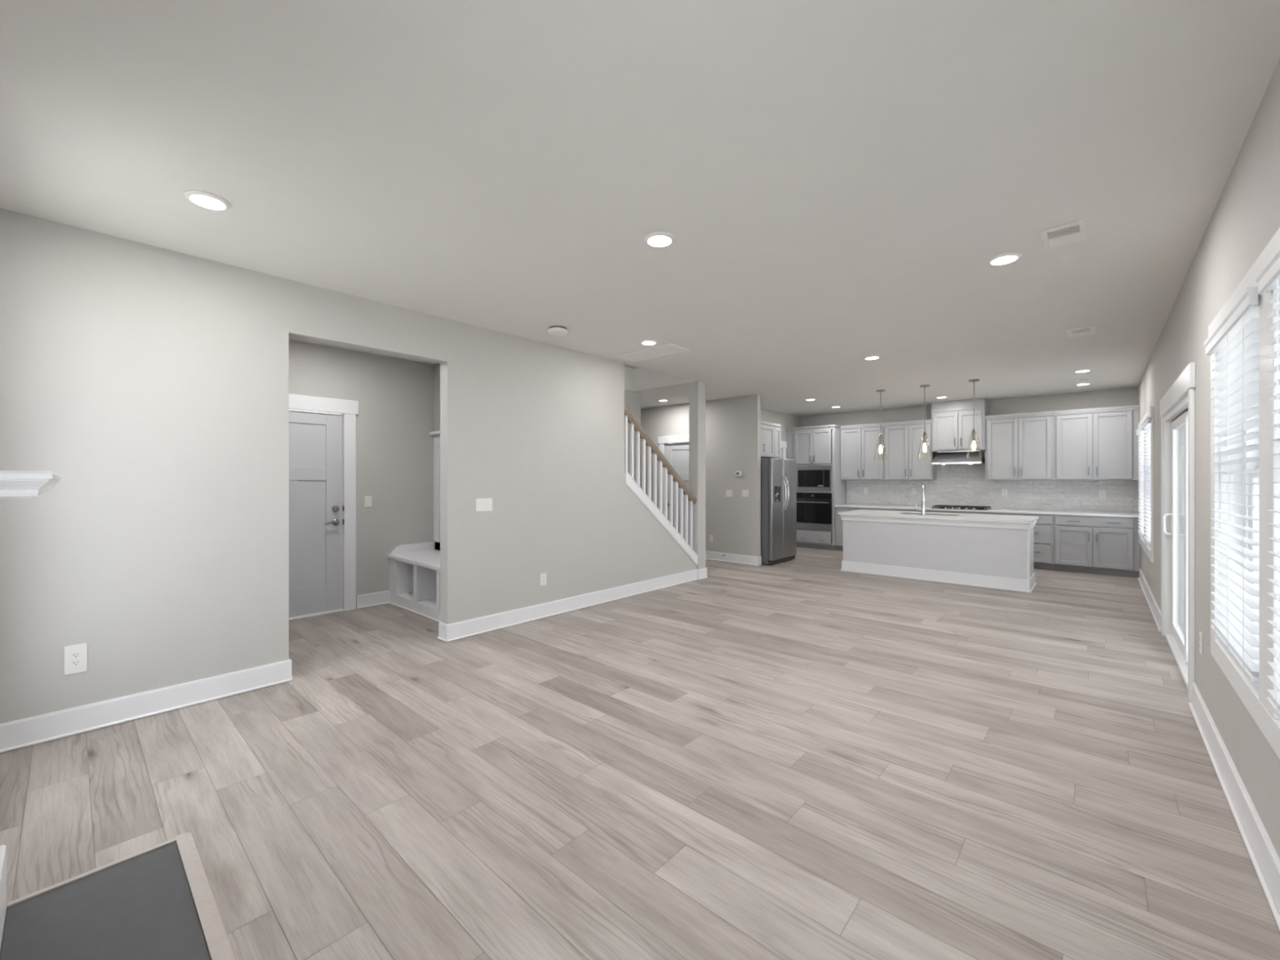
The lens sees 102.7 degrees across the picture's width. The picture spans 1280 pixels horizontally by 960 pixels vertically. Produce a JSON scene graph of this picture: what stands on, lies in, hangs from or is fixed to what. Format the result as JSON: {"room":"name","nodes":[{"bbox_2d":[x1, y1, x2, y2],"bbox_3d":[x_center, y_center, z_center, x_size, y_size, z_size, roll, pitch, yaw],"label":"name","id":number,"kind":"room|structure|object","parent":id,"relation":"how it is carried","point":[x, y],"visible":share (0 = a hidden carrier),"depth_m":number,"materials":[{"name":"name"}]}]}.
{"room":"empty living room","nodes":[
{"label":"empty living room","id":0,"kind":"room"},
{"bbox_2d":[0,208,696,724],"bbox_3d":[-1.393,0.000,4.719,0.130,2.740,6.375,0,0,42],"label":"wall","id":1,"kind":"structure","parent":0,"point":[152,380],"depth_m":3.17,"materials":[{"name":"paint"}]},
{"bbox_2d":[64,643,87,675],"bbox_3d":[-3.049,0.967,2.765,0.008,0.155,0.084,0,0,42],"label":"wall outlet","id":2,"kind":"object","parent":1,"relation":"attached to","point":[75,655],"visible":1,"depth_m":2.76,"materials":[{"name":"white plastic"}]},
{"bbox_2d":[71,652,80,658],"bbox_3d":[-3.047,0.946,2.764,0.003,0.029,0.034,0,0,42],"label":"receptacle","id":3,"kind":"object","parent":2,"relation":"attached to","point":[73,655],"depth_m":2.76,"materials":[{"name":"white plastic"}]},
{"bbox_2d":[71,659,80,666],"bbox_3d":[-3.047,0.988,2.764,0.003,0.029,0.034,0,0,42],"label":"receptacle","id":4,"kind":"object","parent":2,"relation":"attached to","point":[73,662],"depth_m":2.76,"materials":[{"name":"white plastic"}]},
{"bbox_2d":[0,568,697,753],"bbox_3d":[-1.302,1.298,4.798,0.160,0.143,6.135,0,0,42],"label":"baseboard","id":5,"kind":"structure","parent":1,"relation":"attached to","point":[42,728],"depth_m":3.17,"materials":[{"name":"paint"}]},
{"bbox_2d":[475,497,492,511],"bbox_3d":[-1.401,0.223,4.606,0.008,0.118,0.165,0,0,42],"label":"light switch","id":6,"kind":"object","parent":1,"relation":"attached to","point":[482,504],"visible":1,"depth_m":4.60,"materials":[{"name":"white plastic"}]},
{"bbox_2d":[540,573,546,585],"bbox_3d":[-0.961,0.989,5.098,0.008,0.118,0.075,0,0,42],"label":"wall outlet","id":7,"kind":"object","parent":1,"relation":"attached to","point":[543,576],"visible":1,"depth_m":5.09,"materials":[{"name":"white plastic"}]},
{"bbox_2d":[624,404,697,565],"bbox_3d":[0.255,0.125,6.556,0.167,2.106,1.447,0,0,42],"label":"stair railing","id":8,"kind":"object","parent":1,"relation":"attached to","point":[633,486],"visible":0.99,"depth_m":6.47,"materials":[{"name":"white wood"}]},
{"bbox_2d":[288,339,434,608],"bbox_3d":[-3.640,0.000,4.854,0.140,2.740,3.580,0,0,42],"label":"wall","id":9,"kind":"structure","parent":0,"point":[395,397],"depth_m":5.64,"materials":[{"name":"paint"}]},
{"bbox_2d":[288,608,343,620],"bbox_3d":[-3.454,1.361,5.055,0.150,0.018,0.917,0,0,42],"label":"trim","id":10,"kind":"structure","parent":9,"relation":"attached to","point":[339,610],"depth_m":5.16,"materials":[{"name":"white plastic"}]},
{"bbox_2d":[288,409,344,617],"bbox_3d":[-3.405,0.332,5.016,0.100,2.032,0.908,0,0,42],"label":"door","id":11,"kind":"structure","parent":9,"relation":"in","point":[316,508],"depth_m":5.17,"materials":[{"name":"paint"}]},
{"bbox_2d":[288,393,358,611],"bbox_3d":[-3.397,0.266,5.004,0.024,2.209,1.197,0,0,42],"label":"trim","id":12,"kind":"structure","parent":9,"relation":"attached to","point":[349,408],"depth_m":5.37,"materials":[{"name":"paint"}]},
{"bbox_2d":[364,496,371,506],"bbox_3d":[-2.937,0.233,5.529,0.008,0.118,0.074,0,0,42],"label":"light switch","id":13,"kind":"object","parent":9,"relation":"attached to","point":[367,500],"visible":1,"depth_m":5.52,"materials":[{"name":"white plastic"}]},
{"bbox_2d":[356,590,389,608],"bbox_3d":[-3.742,1.298,4.613,0.030,0.143,2.885,0,0,42],"label":"baseboard","id":14,"kind":"structure","parent":9,"relation":"attached to","point":[367,600],"depth_m":5.55,"materials":[{"name":"paint"}]},
{"bbox_2d":[434,363,439,549],"bbox_3d":[-2.938,0.000,6.577,2.250,2.740,0.085,0,0,42],"label":"wall","id":15,"kind":"structure","parent":0,"point":[437,366],"depth_m":6.03,"materials":[{"name":"paint"}]},
{"bbox_2d":[429,431,439,542],"bbox_3d":[-1.863,0.083,5.527,1.607,1.296,0.084,0,0,42],"label":"panel","id":16,"kind":"object","parent":15,"relation":"attached to","point":[436,434],"visible":0.16,"depth_m":6.02,"materials":[{"name":"paint"}]},
{"bbox_2d":[429,431,439,435],"bbox_3d":[-1.861,-0.547,5.529,1.607,0.035,0.079,0,0,42],"label":"shelf","id":17,"kind":"object","parent":16,"relation":"attached to","point":[436,433],"depth_m":5.96,"materials":[{"name":"paint"}]},
{"bbox_2d":[624,364,639,368],"bbox_3d":[-0.613,-2.820,6.453,1.380,2.220,3.040,0,0,42],"label":"wall","id":18,"kind":"structure","parent":0,"point":[625,365],"depth_m":7.83,"materials":[{"name":"paint"}]},
{"bbox_2d":[624,389,640,487],"bbox_3d":[-1.028,0.000,6.935,0.120,2.740,2.985,0,0,42],"label":"wall","id":19,"kind":"structure","parent":0,"point":[632,398],"depth_m":7.89,"materials":[{"name":"paint"}]},
{"bbox_2d":[0,0,1279,416],"bbox_3d":[0.785,-1.540,6.141,8.420,0.340,11.400,0,0,42],"label":"ceiling","id":20,"kind":"structure","parent":0,"point":[836,184],"depth_m":2.19,"materials":[{"name":"paint"}]},
{"bbox_2d":[183,190,231,210],"bbox_3d":[-2.114,-1.361,2.504,0.176,0.017,0.176,0,0,42],"label":"recessed light","id":21,"kind":"object","parent":20,"relation":"in","point":[202,198],"visible":1,"depth_m":2.48,"materials":[{"name":"white plastic"}]},
{"bbox_2d":[547,325,568,336],"bbox_3d":[-0.741,-1.341,4.615,0.180,0.058,0.180,0,0,42],"label":"smoke detector","id":22,"kind":"object","parent":20,"relation":"attached to","point":[556,331],"visible":1,"depth_m":4.56,"materials":[{"name":"white plastic"}]},
{"bbox_2d":[640,339,657,345],"bbox_3d":[0.088,-1.361,5.081,0.176,0.017,0.176,0,0,42],"label":"recessed light","id":23,"kind":"object","parent":20,"relation":"in","point":[646,342],"visible":1,"depth_m":5.04,"materials":[{"name":"white plastic"}]},
{"bbox_2d":[613,343,690,362],"bbox_3d":[0.115,-1.365,5.520,0.810,0.010,0.340,0,0,42],"label":"attic access hatch","id":24,"kind":"object","parent":20,"relation":"in","point":[668,348],"visible":1,"depth_m":5.50,"materials":[{"name":"white paint"}]},
{"bbox_2d":[644,231,675,247],"bbox_3d":[0.111,-1.361,2.912,0.176,0.017,0.176,0,0,42],"label":"recessed light","id":25,"kind":"object","parent":20,"relation":"in","point":[656,239],"visible":1,"depth_m":2.88,"materials":[{"name":"white plastic"}]},
{"bbox_2d":[657,399,667,401],"bbox_3d":[0.397,-1.361,8.765,0.176,0.017,0.176,0,0,42],"label":"recessed light","id":26,"kind":"object","parent":20,"relation":"in","point":[660,400],"visible":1,"depth_m":8.72,"materials":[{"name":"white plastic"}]},
{"bbox_2d":[804,398,815,400],"bbox_3d":[2.889,-1.361,8.678,0.176,0.017,0.176,0,0,42],"label":"recessed light","id":27,"kind":"object","parent":20,"relation":"in","point":[807,399],"visible":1,"depth_m":8.63,"materials":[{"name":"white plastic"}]},
{"bbox_2d":[863,355,880,359],"bbox_3d":[2.588,-1.361,5.710,0.176,0.017,0.176,0,0,42],"label":"recessed light","id":28,"kind":"object","parent":20,"relation":"in","point":[873,357],"visible":1,"depth_m":5.68,"materials":[{"name":"white plastic"}]},
{"bbox_2d":[875,389,885,452],"bbox_3d":[3.680,-0.836,7.824,0.192,1.068,0.192,0,0,42],"label":"pendant light","id":29,"kind":"object","parent":20,"relation":"hanging from","point":[880,390],"visible":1,"depth_m":7.81,"materials":[{"name":"clear glass"}]},
{"bbox_2d":[879,433,882,444],"bbox_3d":[3.680,-0.619,7.824,0.052,0.172,0.052,0,0,42],"label":"socket","id":30,"kind":"object","parent":29,"relation":"attached to","point":[880,436],"depth_m":7.81,"materials":[{"name":"silver metal"}]},
{"bbox_2d":[920,384,929,450],"bbox_3d":[4.129,-0.836,7.423,0.192,1.068,0.192,0,0,42],"label":"pendant light","id":31,"kind":"object","parent":20,"relation":"hanging from","point":[924,386],"visible":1,"depth_m":7.42,"materials":[{"name":"clear glass"}]},
{"bbox_2d":[922,431,926,443],"bbox_3d":[4.129,-0.619,7.423,0.052,0.172,0.052,0,0,42],"label":"socket","id":32,"kind":"object","parent":31,"relation":"attached to","point":[924,433],"depth_m":7.41,"materials":[{"name":"silver metal"}]},
{"bbox_2d":[935,395,947,398],"bbox_3d":[4.966,-1.361,8.428,0.176,0.017,0.176,0,0,42],"label":"recessed light","id":33,"kind":"object","parent":20,"relation":"in","point":[939,397],"visible":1,"depth_m":8.38,"materials":[{"name":"white plastic"}]},
{"bbox_2d":[968,379,979,448],"bbox_3d":[4.580,-0.836,7.020,0.192,1.068,0.192,0,0,42],"label":"pendant light","id":34,"kind":"object","parent":20,"relation":"hanging from","point":[974,432],"visible":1,"depth_m":7.01,"materials":[{"name":"clear glass"}]},
{"bbox_2d":[972,428,976,440],"bbox_3d":[4.580,-0.619,7.020,0.052,0.172,0.052,0,0,42],"label":"socket","id":35,"kind":"object","parent":34,"relation":"attached to","point":[974,432],"depth_m":7.01,"materials":[{"name":"silver metal"}]},
{"bbox_2d":[986,252,1022,265],"bbox_3d":[2.251,-1.361,3.164,0.176,0.017,0.176,0,0,42],"label":"recessed light","id":36,"kind":"object","parent":20,"relation":"in","point":[1005,258],"visible":1,"depth_m":3.14,"materials":[{"name":"white plastic"}]},
{"bbox_2d":[1039,218,1087,248],"bbox_3d":[2.362,-1.362,2.853,0.196,0.016,0.288,0,0,42],"label":"ceiling vent","id":37,"kind":"object","parent":20,"relation":"in","point":[1076,231],"visible":1,"depth_m":2.84,"materials":[{"name":"white plastic"}]},
{"bbox_2d":[1066,324,1095,337],"bbox_3d":[4.055,-1.362,4.708,0.195,0.016,0.345,0,0,42],"label":"ceiling vent","id":38,"kind":"object","parent":20,"relation":"in","point":[1087,330],"visible":1,"depth_m":4.70,"materials":[{"name":"white plastic"}]},
{"bbox_2d":[1073,368,1091,372],"bbox_3d":[5.530,-1.361,6.397,0.176,0.017,0.176,0,0,42],"label":"recessed light","id":39,"kind":"object","parent":20,"relation":"in","point":[1082,370],"visible":1,"depth_m":6.36,"materials":[{"name":"white plastic"}]},
{"bbox_2d":[1075,377,1090,382],"bbox_3d":[6.043,-1.362,6.978,0.150,0.016,0.260,0,0,42],"label":"ceiling vent","id":40,"kind":"object","parent":20,"relation":"in","point":[1081,380],"visible":1,"depth_m":6.97,"materials":[{"name":"white plastic"}]},
{"bbox_2d":[1075,382,1091,385],"bbox_3d":[6.299,-1.361,7.274,0.176,0.017,0.176,0,0,42],"label":"recessed light","id":41,"kind":"object","parent":20,"relation":"in","point":[1079,384],"visible":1,"depth_m":7.24,"materials":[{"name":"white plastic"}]},
{"bbox_2d":[0,546,1279,959],"bbox_3d":[0.717,1.370,6.035,8.218,0.001,11.301,0,0,42],"label":"floor","id":42,"kind":"structure","parent":0,"point":[313,909],"depth_m":2.33,"materials":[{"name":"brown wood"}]},
{"bbox_2d":[0,470,62,949],"bbox_3d":[-1.566,0.678,1.151,1.630,1.383,0.343,0,0,42],"label":"fireplace","id":43,"kind":"object","parent":42,"relation":"on","point":[13,484],"visible":1,"depth_m":0.73,"materials":[{"name":"paint"}]},
{"bbox_2d":[0,831,235,959],"bbox_3d":[-1.362,1.364,1.345,1.424,0.012,0.447,0,0,42],"label":"hearth","id":44,"kind":"object","parent":42,"relation":"on","point":[157,902],"visible":1,"depth_m":1.60,"materials":[{"name":"stone"}]},
{"bbox_2d":[386,542,439,622],"bbox_3d":[-2.021,1.052,5.350,1.608,0.637,0.558,0,0,42],"label":"bench","id":45,"kind":"object","parent":42,"relation":"on","point":[414,568],"visible":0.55,"depth_m":5.43,"materials":[{"name":"paint"}]},
{"bbox_2d":[760,457,796,564],"bbox_3d":[2.119,0.504,8.754,0.924,1.708,0.897,0,0,42],"label":"refrigerator","id":46,"kind":"object","parent":42,"relation":"on","point":[778,476],"visible":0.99,"depth_m":8.30,"materials":[{"name":"metal"}]},
{"bbox_2d":[785,424,846,550],"bbox_3d":[3.590,0.150,10.457,1.019,2.440,0.683,0,0,42],"label":"tall cabinet","id":47,"kind":"object","parent":42,"relation":"on","point":[810,446],"visible":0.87,"depth_m":10.15,"materials":[{"name":"paint"}]},
{"bbox_2d":[796,492,831,530],"bbox_3d":[3.626,0.615,10.378,0.733,0.724,0.657,0,0,42],"label":"wall oven","id":48,"kind":"object","parent":47,"relation":"in","point":[814,510],"visible":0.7,"depth_m":10.16,"materials":[{"name":"metal"}]},
{"bbox_2d":[796,465,831,491],"bbox_3d":[3.642,-0.031,10.396,0.733,0.500,0.609,0,0,42],"label":"microwave","id":49,"kind":"object","parent":47,"relation":"in","point":[815,478],"visible":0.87,"depth_m":10.15,"materials":[{"name":"metal"}]},
{"bbox_2d":[835,506,879,551],"bbox_3d":[4.271,0.946,9.861,0.813,0.848,0.663,0,0,42],"label":"base cabinet","id":50,"kind":"object","parent":42,"relation":"on","point":[838,522],"visible":0.25,"depth_m":9.86,"materials":[{"name":"paint"}]},
{"bbox_2d":[879,508,927,511],"bbox_3d":[4.879,0.946,9.340,0.783,0.848,0.629,0,0,42],"label":"base cabinet","id":51,"kind":"object","parent":42,"relation":"on","point":[886,509],"visible":0.05,"depth_m":9.12,"materials":[{"name":"paint"}]},
{"bbox_2d":[840,514,1036,592],"bbox_3d":[4.141,0.946,7.258,2.303,0.848,0.770,0,0,42],"label":"kitchen island","id":52,"kind":"object","parent":42,"relation":"on","point":[998,555],"visible":0.82,"depth_m":6.85,"materials":[{"name":"paint"}]},
{"bbox_2d":[837,509,1039,523],"bbox_3d":[4.191,0.507,7.324,2.330,0.030,1.015,0,0,42],"label":"island countertop","id":53,"kind":"structure","parent":52,"relation":"on","point":[970,517],"depth_m":7.01,"materials":[{"name":"white stone"}]},
{"bbox_2d":[915,484,925,515],"bbox_3d":[4.013,0.280,7.279,0.120,0.424,0.235,0,0,42],"label":"kitchen faucet","id":54,"kind":"object","parent":53,"relation":"on","point":[922,508],"visible":1,"depth_m":7.18,"materials":[{"name":"silver metal"}]},
{"bbox_2d":[902,512,957,515],"bbox_3d":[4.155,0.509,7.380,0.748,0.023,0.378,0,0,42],"label":"sink","id":55,"kind":"object","parent":53,"relation":"in","point":[902,513],"visible":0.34,"depth_m":7.53,"materials":[{"name":"metal"}]},
{"bbox_2d":[927,510,1015,515],"bbox_3d":[5.620,0.946,8.654,1.233,0.848,0.663,0,0,42],"label":"base cabinet","id":56,"kind":"object","parent":42,"relation":"on","point":[929,511],"visible":0.18,"depth_m":8.42,"materials":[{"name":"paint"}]},
{"bbox_2d":[834,504,1137,517],"bbox_3d":[5.555,0.507,8.729,4.236,0.030,0.638,0,0,42],"label":"countertop","id":57,"kind":"structure","parent":56,"relation":"on","point":[993,510],"depth_m":8.17,"materials":[{"name":"white stone"}]},
{"bbox_2d":[931,504,991,510],"bbox_3d":[5.488,0.469,8.750,0.810,0.046,0.479,0,0,42],"label":"gas cooktop","id":58,"kind":"object","parent":57,"relation":"in","point":[948,507],"visible":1,"depth_m":8.64,"materials":[{"name":"black metal"}]},
{"bbox_2d":[1015,513,1053,569],"bbox_3d":[6.253,0.946,8.087,0.463,0.848,0.663,0,0,42],"label":"base cabinet","id":59,"kind":"object","parent":42,"relation":"on","point":[1043,530],"visible":0.51,"depth_m":7.80,"materials":[{"name":"paint"}]},
{"bbox_2d":[1053,514,1140,577],"bbox_3d":[6.776,0.946,7.620,0.935,0.848,0.663,0,0,42],"label":"base cabinet","id":60,"kind":"object","parent":42,"relation":"on","point":[1092,544],"visible":0.98,"depth_m":7.39,"materials":[{"name":"paint"}]},
{"bbox_2d":[688,380,705,568],"bbox_3d":[0.803,0.000,7.162,0.155,2.740,0.185,0,0,42],"label":"wall column","id":61,"kind":"structure","parent":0,"point":[696,388],"depth_m":7.09,"materials":[{"name":"paint"}]},
{"bbox_2d":[697,567,707,579],"bbox_3d":[0.814,1.298,7.152,0.185,0.143,0.245,0,0,42],"label":"baseboard","id":62,"kind":"structure","parent":61,"relation":"attached to","point":[701,573],"depth_m":7.09,"materials":[{"name":"paint"}]},
{"bbox_2d":[640,394,760,556],"bbox_3d":[0.597,0.000,9.410,3.540,2.740,0.100,0,0,42],"label":"wall","id":63,"kind":"structure","parent":0,"point":[732,424],"depth_m":8.56,"materials":[{"name":"paint"}]},
{"bbox_2d":[657,434,688,515],"bbox_3d":[0.727,0.282,9.210,1.040,2.175,0.024,0,0,42],"label":"trim","id":64,"kind":"structure","parent":63,"relation":"attached to","point":[677,438],"depth_m":9.47,"materials":[{"name":"paint"}]},
{"bbox_2d":[665,442,688,544],"bbox_3d":[0.735,0.345,9.220,0.748,2.025,0.110,0,0,42],"label":"door","id":65,"kind":"structure","parent":63,"relation":"in","point":[677,455],"depth_m":9.27,"materials":[{"name":"paint"}]},
{"bbox_2d":[709,534,712,542],"bbox_3d":[1.219,1.002,8.780,0.075,0.118,0.008,0,0,42],"label":"wall outlet","id":66,"kind":"object","parent":63,"relation":"attached to","point":[710,535],"visible":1,"depth_m":8.78,"materials":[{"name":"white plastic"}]},
{"bbox_2d":[725,489,732,497],"bbox_3d":[1.486,0.227,8.541,0.125,0.118,0.008,0,0,42],"label":"light switch","id":67,"kind":"object","parent":63,"relation":"attached to","point":[728,492],"visible":1,"depth_m":8.54,"materials":[{"name":"white plastic"}]},
{"bbox_2d":[705,551,762,565],"bbox_3d":[0.598,1.298,9.388,3.570,0.143,0.130,0,0,42],"label":"baseboard","id":68,"kind":"structure","parent":63,"relation":"attached to","point":[715,556],"depth_m":8.46,"materials":[{"name":"paint"}]},
{"bbox_2d":[735,471,742,475],"bbox_3d":[1.620,-0.105,8.409,0.110,0.080,0.027,0,0,42],"label":"thermostat","id":69,"kind":"object","parent":63,"relation":"attached to","point":[737,473],"visible":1,"depth_m":8.39,"materials":[{"name":"white plastic"}]},
{"bbox_2d":[742,489,748,497],"bbox_3d":[1.712,0.222,8.339,0.125,0.118,0.008,0,0,42],"label":"light switch","id":70,"kind":"object","parent":63,"relation":"attached to","point":[744,492],"visible":1,"depth_m":8.34,"materials":[{"name":"white plastic"}]},
{"bbox_2d":[760,408,799,457],"bbox_3d":[2.410,0.000,9.981,0.100,2.740,3.170,0,0,42],"label":"wall","id":71,"kind":"structure","parent":0,"point":[786,420],"depth_m":10.44,"materials":[{"name":"paint"}]},
{"bbox_2d":[760,421,782,458],"bbox_3d":[1.975,0.200,8.883,0.713,2.340,0.947,0,0,42],"label":"tall cabinet","id":72,"kind":"object","parent":71,"relation":"attached to","point":[770,432],"visible":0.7,"depth_m":8.68,"materials":[{"name":"paint"}]},
{"bbox_2d":[780,440,786,458],"bbox_3d":[2.686,0.287,10.197,0.024,2.165,1.020,0,0,42],"label":"trim","id":73,"kind":"structure","parent":71,"relation":"attached to","point":[783,444],"depth_m":10.48,"materials":[{"name":"paint"}]},
{"bbox_2d":[799,386,1137,513],"bbox_3d":[5.455,0.000,9.335,5.540,2.740,0.152,0,0,42],"label":"wall","id":74,"kind":"structure","parent":0,"point":[967,485],"depth_m":8.66,"materials":[{"name":"tile"}]},
{"bbox_2d":[840,422,884,479],"bbox_3d":[4.365,-0.532,9.965,0.813,1.075,0.383,0,0,42],"label":"upper cabinet","id":75,"kind":"object","parent":74,"relation":"attached to","point":[861,459],"visible":0.97,"depth_m":9.83,"materials":[{"name":"paint"}]},
{"bbox_2d":[863,487,867,493],"bbox_3d":[4.462,0.210,10.116,0.075,0.118,0.008,0,0,42],"label":"wall outlet","id":76,"kind":"object","parent":74,"relation":"attached to","point":[865,489],"visible":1,"depth_m":10.11,"materials":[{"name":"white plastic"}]},
{"bbox_2d":[884,419,936,479],"bbox_3d":[4.965,-0.532,9.428,0.793,1.075,0.383,0,0,42],"label":"upper cabinet","id":77,"kind":"object","parent":74,"relation":"attached to","point":[904,459],"visible":0.98,"depth_m":9.30,"materials":[{"name":"paint"}]},
{"bbox_2d":[911,488,915,494],"bbox_3d":[5.103,0.210,9.542,0.075,0.118,0.008,0,0,42],"label":"wall outlet","id":78,"kind":"object","parent":74,"relation":"attached to","point":[913,490],"visible":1,"depth_m":9.54,"materials":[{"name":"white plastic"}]},
{"bbox_2d":[931,397,987,452],"bbox_3d":[5.543,-0.935,8.890,0.783,0.867,0.413,0,0,42],"label":"upper cabinet","id":79,"kind":"object","parent":74,"relation":"attached to","point":[952,421],"visible":1,"depth_m":8.76,"materials":[{"name":"paint"}]},
{"bbox_2d":[930,450,985,465],"bbox_3d":[5.508,-0.384,8.851,0.743,0.235,0.495,0,0,42],"label":"range hood","id":80,"kind":"object","parent":79,"relation":"attached to","point":[959,457],"visible":0.94,"depth_m":8.73,"materials":[{"name":"metal"}]},
{"bbox_2d":[1001,488,1007,496],"bbox_3d":[6.139,0.210,8.615,0.075,0.118,0.008,0,0,42],"label":"wall outlet","id":81,"kind":"object","parent":74,"relation":"attached to","point":[1004,491],"visible":1,"depth_m":8.62,"materials":[{"name":"white plastic"}]},
{"bbox_2d":[984,410,1053,479],"bbox_3d":[6.179,-0.532,8.341,0.893,1.075,0.383,0,0,42],"label":"upper cabinet","id":82,"kind":"object","parent":74,"relation":"attached to","point":[1019,446],"visible":0.98,"depth_m":8.20,"materials":[{"name":"paint"}]},
{"bbox_2d":[1053,404,1138,479],"bbox_3d":[6.865,-0.532,7.727,0.945,1.075,0.383,0,0,42],"label":"upper cabinet","id":83,"kind":"object","parent":74,"relation":"attached to","point":[1100,443],"visible":0.99,"depth_m":7.59,"materials":[{"name":"paint"}]},
{"bbox_2d":[1098,489,1106,497],"bbox_3d":[7.048,0.210,7.802,0.075,0.118,0.008,0,0,42],"label":"wall outlet","id":84,"kind":"object","parent":74,"relation":"attached to","point":[1102,493],"visible":1,"depth_m":7.80,"materials":[{"name":"white plastic"}]},
{"bbox_2d":[1137,58,1279,857],"bbox_3d":[3.759,0.000,3.413,0.170,2.740,11.300,0,0,42],"label":"wall","id":85,"kind":"structure","parent":0,"point":[1245,218],"depth_m":2.54,"materials":[{"name":"paint"}]},
{"bbox_2d":[1135,425,1143,537],"bbox_3d":[6.510,0.022,6.641,0.071,1.391,0.980,0,0,42],"label":"window blind","id":86,"kind":"object","parent":85,"relation":"attached to","point":[1140,431],"visible":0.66,"depth_m":6.72,"materials":[{"name":"white plastic"}]},
{"bbox_2d":[1141,451,1143,517],"bbox_3d":[6.556,0.055,6.600,0.092,1.432,0.922,0,0,42],"label":"trim","id":87,"kind":"structure","parent":85,"relation":"attached to","point":[1142,472],"depth_m":6.96,"materials":[{"name":"paint"}]},
{"bbox_2d":[1137,405,1154,562],"bbox_3d":[6.143,0.048,6.225,0.026,1.645,2.300,0,0,42],"label":"trim","id":88,"kind":"structure","parent":85,"relation":"attached to","point":[1150,413],"depth_m":5.40,"materials":[{"name":"paint"}]},
{"bbox_2d":[1141,417,1151,546],"bbox_3d":[5.770,0.022,5.814,0.071,1.391,0.980,0,0,42],"label":"window blind","id":89,"kind":"object","parent":85,"relation":"attached to","point":[1146,424],"visible":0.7,"depth_m":5.83,"materials":[{"name":"white plastic"}]},
{"bbox_2d":[1146,447,1151,549],"bbox_3d":[5.815,0.055,5.773,0.092,1.432,0.922,0,0,42],"label":"window","id":90,"kind":"structure","parent":85,"relation":"attached to","point":[1148,483],"depth_m":6.13,"materials":[{"name":"paint"}]},
{"bbox_2d":[1162,394,1187,688],"bbox_3d":[4.076,0.405,3.800,0.173,1.930,1.740,0,0,42],"label":"door","id":91,"kind":"structure","parent":85,"relation":"in","point":[1175,519],"depth_m":4.19,"materials":[{"name":"white plastic"}]},
{"bbox_2d":[1160,362,1195,703],"bbox_3d":[4.019,0.329,3.851,0.026,2.083,2.020,0,0,42],"label":"trim","id":92,"kind":"structure","parent":85,"relation":"attached to","point":[1184,384],"depth_m":3.14,"materials":[{"name":"paint"}]},
{"bbox_2d":[1199,631,1202,654],"bbox_3d":[3.192,0.928,2.914,0.008,0.118,0.075,0,0,42],"label":"wall outlet","id":93,"kind":"object","parent":85,"relation":"attached to","point":[1200,633],"visible":1,"depth_m":2.90,"materials":[{"name":"white plastic"}]},
{"bbox_2d":[1137,568,1279,930],"bbox_3d":[3.504,1.298,3.279,0.030,0.143,10.280,0,0,42],"label":"baseboard","id":94,"kind":"structure","parent":85,"relation":"attached to","point":[1265,860],"depth_m":2.07,"materials":[{"name":"paint"}]},
{"bbox_2d":[1204,286,1259,684],"bbox_3d":[2.476,0.022,2.132,0.071,1.391,0.980,0,0,42],"label":"window blind","id":95,"kind":"object","parent":85,"relation":"attached to","point":[1236,338],"visible":0.73,"depth_m":2.05,"materials":[{"name":"white plastic"}]},
{"bbox_2d":[1219,371,1259,691],"bbox_3d":[2.521,0.055,2.092,0.092,1.432,0.922,0,0,42],"label":"window","id":96,"kind":"structure","parent":85,"relation":"attached to","point":[1237,498],"depth_m":2.44,"materials":[{"name":"paint"}]},
{"bbox_2d":[1208,227,1279,759],"bbox_3d":[2.109,0.048,1.716,0.026,1.645,2.300,0,0,42],"label":"trim","id":97,"kind":"structure","parent":85,"relation":"attached to","point":[1255,701],"depth_m":1.75,"materials":[{"name":"paint"}]},
{"bbox_2d":[1244,367,1259,648],"bbox_3d":[2.578,0.055,2.041,0.090,1.430,0.920,0,0,42],"label":"window","id":98,"kind":"structure","parent":85,"relation":"in","point":[1253,500],"depth_m":2.36,"materials":[{"name":"clear glass"}]},
{"bbox_2d":[1255,244,1279,718],"bbox_3d":[1.736,0.022,1.305,0.071,1.391,0.980,0,0,42],"label":"window blind","id":99,"kind":"object","parent":85,"relation":"attached to","point":[1268,277],"visible":1,"depth_m":1.58,"materials":[{"name":"white plastic"}]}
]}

